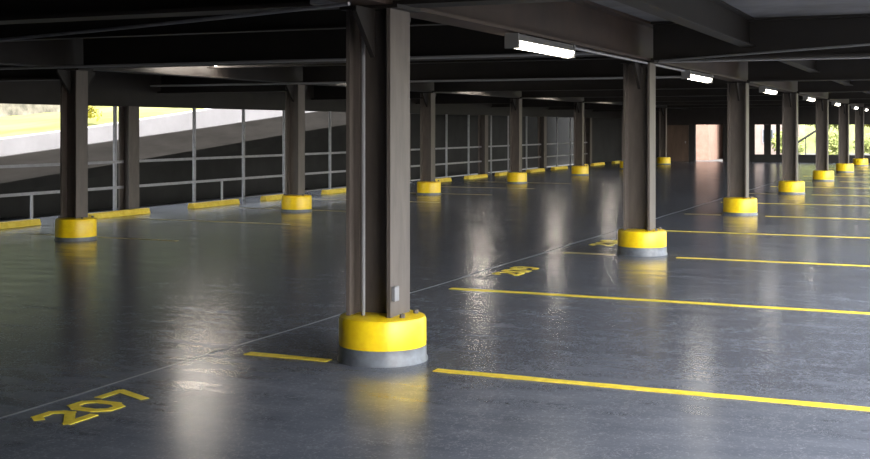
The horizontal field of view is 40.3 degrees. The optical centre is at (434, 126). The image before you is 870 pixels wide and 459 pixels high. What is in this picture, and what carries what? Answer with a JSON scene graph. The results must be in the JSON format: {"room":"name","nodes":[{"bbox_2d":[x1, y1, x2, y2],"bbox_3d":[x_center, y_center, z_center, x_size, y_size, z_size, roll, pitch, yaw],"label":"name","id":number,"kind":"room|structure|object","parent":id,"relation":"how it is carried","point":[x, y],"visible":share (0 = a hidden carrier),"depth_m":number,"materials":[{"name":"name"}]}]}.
{"room":"parking garage","nodes":[
{"label":"parking garage","id":0,"kind":"room"},
{"bbox_2d":[0,161,869,458],"bbox_3d":[2.368,2.050,26.275,18.350,0.300,82.000,0,0,24],"label":"floor","id":1,"kind":"structure","parent":0,"point":[78,317],"depth_m":11.12,"materials":[{"name":"concrete"}]},
{"bbox_2d":[0,219,40,228],"bbox_3d":[-8.109,1.840,22.149,0.213,0.120,1.900,0,0,24],"label":"wheel stop","id":2,"kind":"object","parent":1,"relation":"on","point":[27,222],"visible":1,"depth_m":22.48,"materials":[{"name":"concrete"}]},
{"bbox_2d":[0,106,123,218],"bbox_3d":[-8.414,0.716,23.485,0.075,2.368,6.900,0,0,24],"label":"railing","id":3,"kind":"object","parent":1,"relation":"on","point":[114,162],"visible":0.78,"depth_m":25.96,"materials":[{"name":"metal"}]},
{"bbox_2d":[54,68,96,241],"bbox_3d":[-6.056,0.460,19.988,0.699,2.880,0.699,0,0,-20],"label":"steel column","id":4,"kind":"structure","parent":1,"relation":"on","point":[73,224],"depth_m":19.94,"materials":[{"name":"metal"}]},
{"bbox_2d":[31,389,147,424],"bbox_3d":[-2.304,1.897,8.063,0.384,0.005,0.974,0,0,24],"label":"painted number","id":5,"kind":"object","parent":1,"relation":"on","point":[69,416],"visible":1,"depth_m":7.97,"materials":[{"name":"paint"}]},
{"bbox_2d":[14,233,178,240],"bbox_3d":[-5.992,1.897,20.506,3.700,0.004,0.095,0,0,24],"label":"painted line","id":6,"kind":"object","parent":1,"relation":"on","point":[14,233],"visible":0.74,"depth_m":20.17,"materials":[{"name":"paint"}]},
{"bbox_2d":[88,208,149,218],"bbox_3d":[-6.739,1.840,25.260,0.213,0.120,1.900,0,0,24],"label":"wheel stop","id":7,"kind":"object","parent":1,"relation":"on","point":[108,214],"visible":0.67,"depth_m":25.16,"materials":[{"name":"concrete"}]},
{"bbox_2d":[118,106,138,209],"bbox_3d":[-6.927,0.716,26.818,0.400,2.368,0.440,0,0,24],"label":"column","id":8,"kind":"structure","parent":1,"relation":"on","point":[128,116],"depth_m":26.76,"materials":[{"name":"metal"}]},
{"bbox_2d":[139,108,284,202],"bbox_3d":[-5.471,0.716,30.165,0.075,2.368,6.900,0,0,24],"label":"railing","id":9,"kind":"object","parent":1,"relation":"on","point":[194,158],"visible":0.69,"depth_m":30.24,"materials":[{"name":"metal"}]},
{"bbox_2d":[134,218,289,224],"bbox_3d":[-4.521,1.897,23.845,3.700,0.004,0.094,0,0,24],"label":"painted line","id":10,"kind":"object","parent":1,"relation":"on","point":[134,218],"visible":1,"depth_m":23.77,"materials":[{"name":"paint"}]},
{"bbox_2d":[188,199,239,208],"bbox_3d":[-5.308,1.840,28.509,0.213,0.120,1.900,0,0,24],"label":"wheel stop","id":11,"kind":"object","parent":1,"relation":"on","point":[228,201],"visible":1,"depth_m":28.31,"materials":[{"name":"concrete"}]},
{"bbox_2d":[260,194,282,200],"bbox_3d":[-4.038,1.840,31.392,0.213,0.120,1.900,0,0,24],"label":"wheel stop","id":12,"kind":"object","parent":1,"relation":"on","point":[278,196],"visible":0.5,"depth_m":30.74,"materials":[{"name":"concrete"}]},
{"bbox_2d":[244,352,331,361],"bbox_3d":[-1.217,1.897,9.789,0.780,0.004,0.119,0,0,24],"label":"painted line","id":13,"kind":"object","parent":1,"relation":"on","point":[249,353],"visible":1,"depth_m":9.79,"materials":[{"name":"paint"}]},
{"bbox_2d":[281,84,311,212],"bbox_3d":[-3.114,0.460,26.668,0.699,2.880,0.699,0,0,-20],"label":"steel column","id":14,"kind":"structure","parent":1,"relation":"on","point":[294,200],"depth_m":26.64,"materials":[{"name":"metal"}]},
{"bbox_2d":[305,111,345,188],"bbox_3d":[-2.529,0.716,36.846,0.075,2.368,6.900,0,0,24],"label":"railing","id":15,"kind":"object","parent":1,"relation":"on","point":[329,152],"visible":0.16,"depth_m":35.44,"materials":[{"name":"metal"}]},
{"bbox_2d":[321,188,345,193],"bbox_3d":[-2.748,1.840,34.320,0.213,0.120,1.900,0,0,24],"label":"wheel stop","id":16,"kind":"object","parent":1,"relation":"on","point":[338,190],"visible":0.56,"depth_m":33.80,"materials":[{"name":"concrete"}]},
{"bbox_2d":[337,4,427,367],"bbox_3d":[-0.429,0.460,9.717,0.744,2.880,0.744,0,0,-21],"label":"steel column","id":17,"kind":"structure","parent":1,"relation":"on","point":[378,328],"depth_m":9.66,"materials":[{"name":"metal"}]},
{"bbox_2d":[0,180,780,418],"bbox_3d":[4.540,1.899,24.499,0.046,0.002,44.500,0,0,24],"label":"joint","id":18,"kind":"object","parent":1,"relation":"on","point":[780,180],"visible":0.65,"depth_m":10.22,"materials":[{"name":"grey"}]},
{"bbox_2d":[410,113,411,182],"bbox_3d":[-1.041,0.716,40.179,0.400,2.368,0.440,0,0,24],"label":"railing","id":19,"kind":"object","parent":1,"relation":"on","point":[410,113],"depth_m":40.28,"materials":[{"name":"metal"}]},
{"bbox_2d":[417,92,440,194],"bbox_3d":[-0.171,0.460,33.349,0.699,2.880,0.699,0,0,-20],"label":"steel column","id":20,"kind":"structure","parent":1,"relation":"on","point":[427,185],"depth_m":33.32,"materials":[{"name":"metal"}]},
{"bbox_2d":[411,114,481,177],"bbox_3d":[0.414,0.716,43.526,0.075,2.368,6.900,0,0,24],"label":"railing","id":21,"kind":"object","parent":1,"relation":"on","point":[446,148],"visible":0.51,"depth_m":43.60,"materials":[{"name":"metal"}]},
{"bbox_2d":[464,174,487,178],"bbox_3d":[1.525,1.840,44.020,0.213,0.120,1.900,0,0,24],"label":"wheel stop","id":22,"kind":"object","parent":1,"relation":"on","point":[478,175],"visible":1,"depth_m":43.75,"materials":[{"name":"concrete"}]},
{"bbox_2d":[478,115,489,174],"bbox_3d":[1.902,0.716,46.860,0.400,2.368,0.440,0,0,24],"label":"column","id":23,"kind":"structure","parent":1,"relation":"on","point":[482,119],"depth_m":46.84,"materials":[{"name":"metal"}]},
{"bbox_2d":[488,115,540,173],"bbox_3d":[3.357,0.716,50.207,0.075,2.368,6.900,0,0,24],"label":"railing","id":24,"kind":"object","parent":1,"relation":"on","point":[526,144],"visible":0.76,"depth_m":49.53,"materials":[{"name":"metal"}]},
{"bbox_2d":[492,266,538,275],"bbox_3d":[1.078,1.897,15.643,0.382,0.005,0.953,0,0,24],"label":"painted number","id":25,"kind":"object","parent":1,"relation":"on","point":[513,268],"visible":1,"depth_m":15.61,"materials":[{"name":"paint"}]},
{"bbox_2d":[507,98,526,183],"bbox_3d":[2.772,0.460,40.029,0.699,2.880,0.699,0,0,-20],"label":"steel column","id":26,"kind":"structure","parent":1,"relation":"on","point":[515,175],"depth_m":39.97,"materials":[{"name":"metal"}]},
{"bbox_2d":[526,168,544,172],"bbox_3d":[4.267,1.840,50.243,0.213,0.120,1.900,0,0,24],"label":"wheel stop","id":27,"kind":"object","parent":1,"relation":"on","point":[539,169],"visible":0.94,"depth_m":49.92,"materials":[{"name":"concrete"}]},
{"bbox_2d":[538,117,546,168],"bbox_3d":[4.845,0.716,53.540,0.400,2.368,0.440,0,0,24],"label":"column","id":28,"kind":"structure","parent":1,"relation":"on","point":[542,121],"depth_m":53.53,"materials":[{"name":"metal"}]},
{"bbox_2d":[547,117,586,166],"bbox_3d":[6.300,0.716,56.888,0.075,2.368,6.900,0,0,24],"label":"railing","id":29,"kind":"object","parent":1,"relation":"on","point":[556,143],"visible":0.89,"depth_m":55.60,"materials":[{"name":"metal"}]},
{"bbox_2d":[571,102,588,175],"bbox_3d":[5.715,0.460,46.710,0.699,2.880,0.699,0,0,-20],"label":"steel column","id":30,"kind":"structure","parent":1,"relation":"on","point":[578,169],"depth_m":46.69,"materials":[{"name":"metal"}]},
{"bbox_2d":[584,118,591,164],"bbox_3d":[7.787,0.716,60.221,0.400,2.368,0.440,0,0,24],"label":"column","id":31,"kind":"structure","parent":1,"relation":"on","point":[587,121],"depth_m":60.20,"materials":[{"name":"metal"}]},
{"bbox_2d":[563,252,613,254],"bbox_3d":[2.299,1.897,17.770,0.780,0.004,0.123,0,0,24],"label":"parking line","id":32,"kind":"object","parent":1,"relation":"on","point":[563,252],"visible":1,"depth_m":17.75,"materials":[{"name":"paint"}]},
{"bbox_2d":[589,240,617,245],"bbox_3d":[2.815,1.897,19.413,0.383,0.005,0.953,0,0,24],"label":"painted number","id":33,"kind":"object","parent":1,"relation":"on","point":[604,241],"visible":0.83,"depth_m":19.61,"materials":[{"name":"paint"}]},
{"bbox_2d":[619,105,622,168],"bbox_3d":[8.658,0.460,53.390,0.699,2.880,0.699,0,0,-20],"label":"steel column","id":34,"kind":"structure","parent":1,"relation":"on","point":[621,161],"depth_m":53.33,"materials":[{"name":"metal"}]},
{"bbox_2d":[617,60,666,256],"bbox_3d":[3.098,0.460,17.725,0.744,2.880,0.744,0,0,-21],"label":"steel column","id":35,"kind":"structure","parent":1,"relation":"on","point":[639,236],"depth_m":17.70,"materials":[{"name":"metal"}]},
{"bbox_2d":[659,43,869,61],"bbox_3d":[4.595,-0.963,14.711,0.028,0.028,5.680,0,0,-28],"label":"cable","id":36,"kind":"object","parent":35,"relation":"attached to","point":[866,44],"visible":1,"depth_m":15.23,"materials":[{"name":"grey plastic"}]},
{"bbox_2d":[433,368,869,410],"bbox_3d":[2.257,1.897,8.261,4.930,0.004,0.125,0,0,24],"label":"parking line","id":37,"kind":"object","parent":1,"relation":"on","point":[805,403],"visible":1,"depth_m":8.53,"materials":[{"name":"paint"}]},
{"bbox_2d":[450,288,869,313],"bbox_3d":[3.227,1.897,12.598,6.650,0.004,0.125,0,0,24],"label":"parking line","id":38,"kind":"object","parent":1,"relation":"on","point":[450,288],"visible":1,"depth_m":12.87,"materials":[{"name":"paint"}]},
{"bbox_2d":[657,108,670,164],"bbox_3d":[11.601,0.460,60.071,0.699,2.880,0.699,0,0,-20],"label":"steel column","id":39,"kind":"structure","parent":1,"relation":"on","point":[662,159],"depth_m":60.03,"materials":[{"name":"metal"}]},
{"bbox_2d":[723,125,726,161],"bbox_3d":[16.057,0.885,64.916,0.550,2.029,0.180,0,0,24],"label":"pier","id":40,"kind":"object","parent":1,"relation":"on","point":[724,126],"visible":0.36,"depth_m":64.90,"materials":[{"name":"paint"}]},
{"bbox_2d":[722,81,757,215],"bbox_3d":[6.626,0.460,25.733,0.744,2.880,0.744,0,0,-21],"label":"steel column","id":41,"kind":"structure","parent":1,"relation":"on","point":[737,202],"depth_m":25.70,"materials":[{"name":"metal"}]},
{"bbox_2d":[666,230,868,237],"bbox_3d":[6.743,1.897,20.578,6.650,0.004,0.126,0,0,24],"label":"parking line","id":42,"kind":"object","parent":1,"relation":"on","point":[666,230],"visible":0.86,"depth_m":20.89,"materials":[{"name":"paint"}]},
{"bbox_2d":[676,257,869,266],"bbox_3d":[5.772,1.897,16.241,4.930,0.004,0.126,0,0,24],"label":"parking line","id":43,"kind":"object","parent":1,"relation":"on","point":[676,257],"visible":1,"depth_m":16.70,"materials":[{"name":"paint"}]},
{"bbox_2d":[778,92,804,193],"bbox_3d":[10.153,0.460,33.740,0.744,2.880,0.744,0,0,-21],"label":"steel column","id":44,"kind":"structure","parent":1,"relation":"on","point":[789,184],"depth_m":33.71,"materials":[{"name":"metal"}]},
{"bbox_2d":[726,154,869,162],"bbox_3d":[21.616,1.690,62.467,12.300,0.420,0.200,0,0,24],"label":"wall","id":45,"kind":"structure","parent":1,"relation":"on","point":[752,157],"depth_m":63.32,"materials":[{"name":"concrete"}]},
{"bbox_2d":[749,125,754,153],"bbox_3d":[17.192,0.675,64.416,0.370,1.608,0.180,0,0,24],"label":"pier","id":46,"kind":"object","parent":45,"relation":"on","point":[751,127],"visible":0.64,"depth_m":64.31,"materials":[{"name":"paint"}]},
{"bbox_2d":[764,125,770,153],"bbox_3d":[17.979,0.675,64.069,0.350,1.608,0.180,0,0,24],"label":"pier","id":47,"kind":"object","parent":45,"relation":"on","point":[767,128],"visible":1,"depth_m":63.98,"materials":[{"name":"paint"}]},
{"bbox_2d":[776,125,779,154],"bbox_3d":[18.486,0.675,63.845,0.200,1.608,0.180,0,0,24],"label":"pier","id":48,"kind":"object","parent":45,"relation":"on","point":[777,126],"visible":1,"depth_m":63.75,"materials":[{"name":"paint"}]},
{"bbox_2d":[768,216,869,219],"bbox_3d":[9.287,1.897,24.221,4.930,0.004,0.125,0,0,24],"label":"parking line","id":49,"kind":"object","parent":1,"relation":"on","point":[768,216],"visible":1,"depth_m":24.82,"materials":[{"name":"paint"}]},
{"bbox_2d":[812,99,833,180],"bbox_3d":[13.680,0.460,41.748,0.744,2.880,0.744,0,0,-21],"label":"steel column","id":50,"kind":"structure","parent":1,"relation":"on","point":[822,172],"depth_m":41.72,"materials":[{"name":"metal"}]},
{"bbox_2d":[836,104,853,172],"bbox_3d":[17.208,0.460,49.755,0.744,2.880,0.744,0,0,-21],"label":"steel column","id":51,"kind":"structure","parent":1,"relation":"on","point":[843,165],"depth_m":49.72,"materials":[{"name":"metal"}]},
{"bbox_2d":[853,107,867,165],"bbox_3d":[20.735,0.460,57.763,0.744,2.880,0.744,0,0,-21],"label":"steel column","id":52,"kind":"structure","parent":1,"relation":"on","point":[859,160],"depth_m":57.73,"materials":[{"name":"metal"}]},
{"bbox_2d":[592,118,621,162],"bbox_3d":[9.076,0.716,63.914,0.280,2.369,7.099,0,0,24],"label":"wall","id":53,"kind":"structure","parent":0,"point":[606,132],"depth_m":63.98,"materials":[{"name":"concrete"}]},
{"bbox_2d":[0,71,621,118],"bbox_3d":[-5.900,-1.013,29.917,0.280,1.086,82.000,0,0,24],"label":"ceiling beam","id":54,"kind":"structure","parent":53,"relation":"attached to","point":[105,88],"depth_m":28.59,"materials":[{"name":"metal"}]},
{"bbox_2d":[656,125,695,160],"bbox_3d":[12.440,0.885,66.503,4.350,2.029,0.249,0,0,24],"label":"wall","id":55,"kind":"structure","parent":0,"point":[692,128],"depth_m":65.61,"materials":[{"name":"concrete"}]},
{"bbox_2d":[667,125,688,160],"bbox_3d":[13.403,0.900,65.898,1.400,2.000,0.080,0,0,24],"label":"door","id":56,"kind":"structure","parent":55,"relation":"in","point":[677,135],"depth_m":65.82,"materials":[{"name":"wood"}]},
{"bbox_2d":[656,106,869,124],"bbox_3d":[18.973,-0.843,63.598,18.050,1.426,0.300,0,0,24],"label":"trim","id":57,"kind":"structure","parent":55,"relation":"attached to","point":[699,115],"depth_m":64.17,"materials":[{"name":"paint"}]},
{"bbox_2d":[588,0,869,21],"bbox_3d":[2.368,-1.735,26.275,18.350,0.350,82.000,0,0,24],"label":"ceiling","id":58,"kind":"structure","parent":0,"point":[753,8],"depth_m":15.47,"materials":[{"name":"grey concrete"}]},
{"bbox_2d":[0,65,59,81],"bbox_3d":[-7.827,-1.178,20.768,3.530,0.756,0.320,0,0,24],"label":"ceiling beam","id":59,"kind":"structure","parent":58,"relation":"attached to","point":[20,74],"depth_m":20.38,"materials":[{"name":"metal"}]},
{"bbox_2d":[0,0,350,24],"bbox_3d":[-4.748,-1.268,11.434,8.950,0.576,0.320,0,0,24],"label":"ceiling beam","id":60,"kind":"structure","parent":58,"relation":"attached to","point":[11,11],"depth_m":10.51,"materials":[{"name":"paint"}]},
{"bbox_2d":[157,75,286,93],"bbox_3d":[-4.884,-1.178,27.448,3.530,0.756,0.320,0,0,24],"label":"ceiling beam","id":61,"kind":"structure","parent":58,"relation":"attached to","point":[165,80],"depth_m":27.55,"materials":[{"name":"metal"}]},
{"bbox_2d":[0,9,445,41],"bbox_3d":[-3.277,-1.353,14.775,8.950,0.406,0.180,0,0,24],"label":"ceiling beam","id":62,"kind":"structure","parent":58,"relation":"attached to","point":[315,19],"depth_m":14.63,"materials":[{"name":"metal"}]},
{"bbox_2d":[83,25,601,68],"bbox_3d":[-1.806,-1.268,18.115,8.950,0.576,0.320,0,0,24],"label":"ceiling beam","id":63,"kind":"structure","parent":58,"relation":"attached to","point":[438,40],"depth_m":18.44,"materials":[{"name":"metal"}]},
{"bbox_2d":[0,39,688,108],"bbox_3d":[-2.368,-1.268,28.361,0.320,0.576,82.000,0,0,24],"label":"ceiling beam","id":64,"kind":"structure","parent":58,"relation":"attached to","point":[65,52],"depth_m":22.36,"materials":[{"name":"metal"}]},
{"bbox_2d":[0,51,601,69],"bbox_3d":[-3.790,-0.957,17.951,12.990,0.044,0.044,0,0,24],"label":"conduit pipe","id":65,"kind":"object","parent":64,"relation":"attached to","point":[576,53],"visible":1,"depth_m":17.36,"materials":[{"name":"grey metal"}]},
{"bbox_2d":[150,75,713,86],"bbox_3d":[-0.686,-0.957,24.998,12.990,0.044,0.044,0,0,24],"label":"conduit pipe","id":66,"kind":"object","parent":64,"relation":"attached to","point":[580,78],"visible":0.69,"depth_m":24.61,"materials":[{"name":"grey"}]},
{"bbox_2d":[311,85,422,99],"bbox_3d":[-1.942,-1.178,34.129,3.530,0.756,0.320,0,0,24],"label":"ceiling beam","id":67,"kind":"structure","parent":58,"relation":"attached to","point":[320,92],"depth_m":34.56,"materials":[{"name":"metal"}]},
{"bbox_2d":[207,56,615,68],"bbox_3d":[-0.334,-1.353,21.455,8.950,0.406,0.180,0,0,24],"label":"ceiling beam","id":68,"kind":"structure","parent":58,"relation":"attached to","point":[602,57],"depth_m":21.15,"materials":[{"name":"metal"}]},
{"bbox_2d":[416,93,511,103],"bbox_3d":[1.001,-1.178,40.809,3.530,0.756,0.320,0,0,24],"label":"ceiling beam","id":69,"kind":"structure","parent":58,"relation":"attached to","point":[440,98],"depth_m":40.74,"materials":[{"name":"metal"}]},
{"bbox_2d":[393,0,587,7],"bbox_3d":[1.873,-1.268,8.704,4.690,0.576,0.320,0,0,24],"label":"ceiling beam","id":70,"kind":"structure","parent":58,"relation":"attached to","point":[412,3],"depth_m":9.40,"materials":[{"name":"metal"}]},
{"bbox_2d":[301,59,680,81],"bbox_3d":[1.137,-1.268,24.796,8.950,0.576,0.320,0,0,24],"label":"ceiling beam","id":71,"kind":"structure","parent":58,"relation":"attached to","point":[599,67],"depth_m":24.65,"materials":[{"name":"metal"}]},
{"bbox_2d":[491,99,575,106],"bbox_3d":[3.944,-1.178,47.490,3.530,0.756,0.320,0,0,24],"label":"ceiling beam","id":72,"kind":"structure","parent":58,"relation":"attached to","point":[525,102],"depth_m":47.34,"materials":[{"name":"metal"}]},
{"bbox_2d":[548,103,622,109],"bbox_3d":[6.887,-1.178,54.170,3.530,0.756,0.320,0,0,24],"label":"ceiling beam","id":73,"kind":"structure","parent":58,"relation":"attached to","point":[587,106],"depth_m":54.03,"materials":[{"name":"metal"}]},
{"bbox_2d":[432,78,758,91],"bbox_3d":[4.080,-1.268,31.476,8.950,0.576,0.320,0,0,24],"label":"ceiling beam","id":74,"kind":"structure","parent":58,"relation":"attached to","point":[661,83],"depth_m":31.75,"materials":[{"name":"metal"}]},
{"bbox_2d":[327,0,869,107],"bbox_3d":[6.134,-1.268,24.616,0.320,0.576,82.000,0,0,24],"label":"ceiling beam","id":75,"kind":"structure","parent":58,"relation":"attached to","point":[589,25],"depth_m":14.71,"materials":[{"name":"grey metal"}]},
{"bbox_2d":[0,2,349,40],"bbox_3d":[-3.002,-0.812,10.053,6.521,0.043,0.028,0,0,42],"label":"cable","id":76,"kind":"object","parent":75,"relation":"hanging from","point":[341,4],"visible":1,"depth_m":9.03,"materials":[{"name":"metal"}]},
{"bbox_2d":[310,0,335,4],"bbox_3d":[-0.767,-1.065,9.495,0.480,0.160,0.150,0,0,24],"label":"junction box","id":77,"kind":"object","parent":75,"relation":"attached to","point":[312,2],"visible":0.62,"depth_m":9.50,"materials":[{"name":"metal"}]},
{"bbox_2d":[504,33,574,57],"bbox_3d":[1.185,-0.895,13.083,0.156,0.170,1.980,0,0,24],"label":"lamp","id":78,"kind":"object","parent":75,"relation":"hanging from","point":[511,40],"visible":1,"depth_m":12.78,"materials":[{"name":"grey"}]},
{"bbox_2d":[514,41,573,57],"bbox_3d":[1.185,-0.851,13.083,0.150,0.075,1.900,0,0,24],"label":"diffuser","id":79,"kind":"object","parent":78,"relation":"attached to","point":[543,47],"depth_m":13.02,"materials":[{"name":"white"}]},
{"bbox_2d":[575,47,684,71],"bbox_3d":[2.898,-0.945,16.972,0.036,0.036,6.400,0,0,24],"label":"conduit pipe","id":80,"kind":"object","parent":75,"relation":"attached to","point":[576,48],"visible":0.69,"depth_m":16.14,"materials":[{"name":"metal"}]},
{"bbox_2d":[681,70,711,82],"bbox_3d":[4.631,-0.895,20.907,0.156,0.170,1.980,0,0,24],"label":"lamp","id":81,"kind":"object","parent":75,"relation":"hanging from","point":[688,74],"visible":0.93,"depth_m":20.55,"materials":[{"name":"white"}]},
{"bbox_2d":[689,75,711,82],"bbox_3d":[4.631,-0.851,20.907,0.150,0.075,1.900,0,0,24],"label":"diffuser","id":82,"kind":"object","parent":81,"relation":"attached to","point":[702,78],"depth_m":21.02,"materials":[{"name":"white"}]},
{"bbox_2d":[759,86,776,94],"bbox_3d":[8.098,-0.895,28.777,0.156,0.170,1.980,0,0,24],"label":"lamp","id":83,"kind":"object","parent":75,"relation":"hanging from","point":[762,89],"visible":1,"depth_m":28.31,"materials":[{"name":"white"}]},
{"bbox_2d":[766,89,776,93],"bbox_3d":[8.098,-0.851,28.777,0.150,0.075,1.900,0,0,24],"label":"diffuser","id":84,"kind":"object","parent":83,"relation":"attached to","point":[770,91],"depth_m":28.90,"materials":[{"name":"white"}]},
{"bbox_2d":[803,95,814,101],"bbox_3d":[11.605,-0.895,36.739,0.156,0.170,1.980,0,0,24],"label":"lamp","id":85,"kind":"object","parent":75,"relation":"hanging from","point":[805,97],"visible":0.99,"depth_m":36.16,"materials":[{"name":"white"}]},
{"bbox_2d":[592,107,658,111],"bbox_3d":[9.830,-1.178,60.851,3.530,0.756,0.320,0,0,24],"label":"ceiling beam","id":86,"kind":"structure","parent":58,"relation":"attached to","point":[657,108],"depth_m":61.16,"materials":[{"name":"metal"}]},
{"bbox_2d":[520,88,781,97],"bbox_3d":[7.023,-1.268,38.157,8.950,0.576,0.320,0,0,24],"label":"ceiling beam","id":87,"kind":"structure","parent":58,"relation":"attached to","point":[752,91],"depth_m":38.59,"materials":[{"name":"metal"}]},
{"bbox_2d":[583,95,802,101],"bbox_3d":[9.966,-1.268,44.837,8.950,0.576,0.320,0,0,24],"label":"ceiling beam","id":88,"kind":"structure","parent":58,"relation":"attached to","point":[769,97],"depth_m":44.88,"materials":[{"name":"metal"}]},
{"bbox_2d":[614,0,869,93],"bbox_3d":[7.561,-1.353,23.987,0.200,0.406,82.000,0,0,24],"label":"ceiling beam","id":89,"kind":"structure","parent":58,"relation":"attached to","point":[718,19],"depth_m":14.42,"materials":[{"name":"metal"}]},
{"bbox_2d":[656,100,830,104],"bbox_3d":[12.909,-1.268,51.518,8.950,0.576,0.320,0,0,24],"label":"ceiling beam","id":90,"kind":"structure","parent":58,"relation":"attached to","point":[778,101],"depth_m":51.79,"materials":[{"name":"metal"}]},
{"bbox_2d":[666,104,849,107],"bbox_3d":[15.851,-1.268,58.198,8.950,0.576,0.320,0,0,24],"label":"ceiling beam","id":91,"kind":"structure","parent":58,"relation":"attached to","point":[750,105],"depth_m":58.24,"materials":[{"name":"metal"}]},
{"bbox_2d":[651,14,869,60],"bbox_3d":[5.400,-1.268,16.711,4.690,0.576,0.320,0,0,24],"label":"ceiling beam","id":92,"kind":"structure","parent":58,"relation":"attached to","point":[671,40],"depth_m":16.90,"materials":[{"name":"paint"}]},
{"bbox_2d":[658,57,869,62],"bbox_3d":[5.407,-0.965,16.741,4.600,0.028,0.028,0,0,24],"label":"conduit pipe","id":93,"kind":"object","parent":92,"relation":"attached to","point":[827,57],"visible":1,"depth_m":17.02,"materials":[{"name":"grey"}]},
{"bbox_2d":[747,59,869,81],"bbox_3d":[8.927,-1.268,24.719,4.690,0.576,0.320,0,0,24],"label":"ceiling beam","id":94,"kind":"structure","parent":58,"relation":"attached to","point":[830,69],"depth_m":25.06,"materials":[{"name":"metal"}]},
{"bbox_2d":[797,80,869,92],"bbox_3d":[12.455,-1.268,32.726,4.690,0.576,0.320,0,0,24],"label":"ceiling beam","id":95,"kind":"structure","parent":58,"relation":"attached to","point":[858,85],"depth_m":33.28,"materials":[{"name":"metal"}]},
{"bbox_2d":[828,92,869,98],"bbox_3d":[15.982,-1.268,40.734,4.690,0.576,0.320,0,0,24],"label":"ceiling beam","id":96,"kind":"structure","parent":58,"relation":"attached to","point":[831,95],"depth_m":41.38,"materials":[{"name":"metal"}]},
{"bbox_2d":[849,99,869,103],"bbox_3d":[19.509,-1.268,48.741,4.690,0.576,0.320,0,0,24],"label":"ceiling beam","id":97,"kind":"structure","parent":58,"relation":"attached to","point":[851,101],"depth_m":49.48,"materials":[{"name":"metal"}]},
{"label":"outside","id":98,"kind":"structure","parent":0,"visible":0},
{"bbox_2d":[0,104,59,116],"bbox_3d":[-15.940,0.350,55.101,0.800,3.700,72.000,0,0,24],"label":"stone wall","id":99,"kind":"structure","parent":98,"point":[5,109],"depth_m":50.60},
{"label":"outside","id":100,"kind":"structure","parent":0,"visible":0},
{"bbox_2d":[0,164,573,220],"bbox_3d":[-17.371,2.375,56.825,42.390,0.250,170.000,0,0,24],"label":"ground","id":101,"kind":"structure","parent":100,"point":[172,203],"depth_m":36.28,"materials":[{"name":"concrete"}]},
{"bbox_2d":[0,106,199,137],"bbox_3d":[-12.060,-0.675,51.753,8.960,5.848,65.000,0,0,24],"label":"grass bank","id":102,"kind":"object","parent":101,"relation":"on","point":[17,125],"visible":0.12,"depth_m":47.11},
{"bbox_2d":[88,106,102,120],"bbox_3d":[-12.727,-0.546,43.065,1.264,1.305,1.228,0,0,24],"label":"bush","id":103,"kind":"object","parent":102,"relation":"on","point":[91,109],"visible":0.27,"depth_m":43.01,"materials":[{"name":"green plant"}]},
{"bbox_2d":[0,109,313,155],"bbox_3d":[-6.953,-0.400,51.689,0.400,6.600,61.000,0,0,24],"label":"wall","id":104,"kind":"structure","parent":101,"relation":"on","point":[181,121],"depth_m":43.52,"materials":[{"name":"concrete"}]},
{"bbox_2d":[0,115,573,218],"bbox_3d":[-1.736,0.555,49.391,0.200,4.690,61.000,0,0,24],"label":"wall","id":105,"kind":"structure","parent":101,"relation":"on","point":[208,169],"depth_m":40.84,"materials":[{"name":"concrete"}]},
{"bbox_2d":[0,114,444,193],"bbox_3d":[-2.725,0.015,49.827,3.840,4.330,61.000,0,0,24],"label":"ramp slab","id":106,"kind":"object","parent":105,"relation":"on","point":[36,182],"visible":0.03,"depth_m":34.21,"materials":[{"name":"concrete"}]},
{"bbox_2d":[0,111,345,182],"bbox_3d":[-0.890,-0.400,49.018,0.150,4.600,61.000,0,0,24],"label":"ramp","id":107,"kind":"object","parent":106,"relation":"on","point":[156,145],"visible":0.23,"depth_m":33.83,"materials":[{"name":"concrete"}]},
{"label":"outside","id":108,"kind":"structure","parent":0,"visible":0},
{"bbox_2d":[696,153,869,161],"bbox_3d":[49.758,2.125,85.174,57.600,0.250,63.990,0,0,24],"label":"ground","id":109,"kind":"structure","parent":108,"point":[718,160],"depth_m":86.19,"materials":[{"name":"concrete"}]},
{"bbox_2d":[696,125,722,159],"bbox_3d":[16.718,-0.850,75.409,3.300,5.700,8.800,0,0,24],"label":"building","id":110,"kind":"structure","parent":109,"relation":"on","point":[709,138],"depth_m":71.21,"materials":[{"name":"brick"}]},
{"bbox_2d":[755,125,798,153],"bbox_3d":[21.011,-1.100,75.977,3.900,6.200,8.300,0,0,24],"label":"building","id":111,"kind":"structure","parent":109,"relation":"on","point":[759,129],"depth_m":72.12,"materials":[{"name":"concrete"}]},
{"bbox_2d":[771,131,804,154],"bbox_3d":[20.602,1.121,69.291,2.221,1.966,1.802,0,0,-20],"label":"bush","id":112,"kind":"object","parent":109,"relation":"on","point":[801,148],"visible":0.17,"depth_m":69.05,"materials":[{"name":"green plant"}]},
{"bbox_2d":[798,130,815,154],"bbox_3d":[20.879,1.000,66.747,1.666,2.000,0.120,0,0,24],"label":"handrail","id":113,"kind":"object","parent":109,"relation":"on","point":[814,131],"visible":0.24,"depth_m":66.73,"materials":[{"name":"metal"}]},
{"bbox_2d":[829,129,837,154],"bbox_3d":[22.938,1.083,68.532,1.809,2.044,2.243,0,0,24],"label":"bush","id":114,"kind":"object","parent":109,"relation":"on","point":[833,138],"visible":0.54,"depth_m":68.14,"materials":[{"name":"green plant"}]},
{"bbox_2d":[799,125,869,152],"bbox_3d":[39.683,-3.098,91.573,58.800,10.596,9.600,0,0,24],"label":"wooded hill","id":115,"kind":"structure","parent":109,"relation":"on","point":[804,130],"depth_m":91.34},
{"bbox_2d":[851,133,869,153],"bbox_3d":[24.771,1.063,67.204,2.437,2.082,2.348,0,0,24],"label":"bush","id":116,"kind":"object","parent":109,"relation":"on","point":[866,139],"visible":0.52,"depth_m":66.94,"materials":[{"name":"green plant"}]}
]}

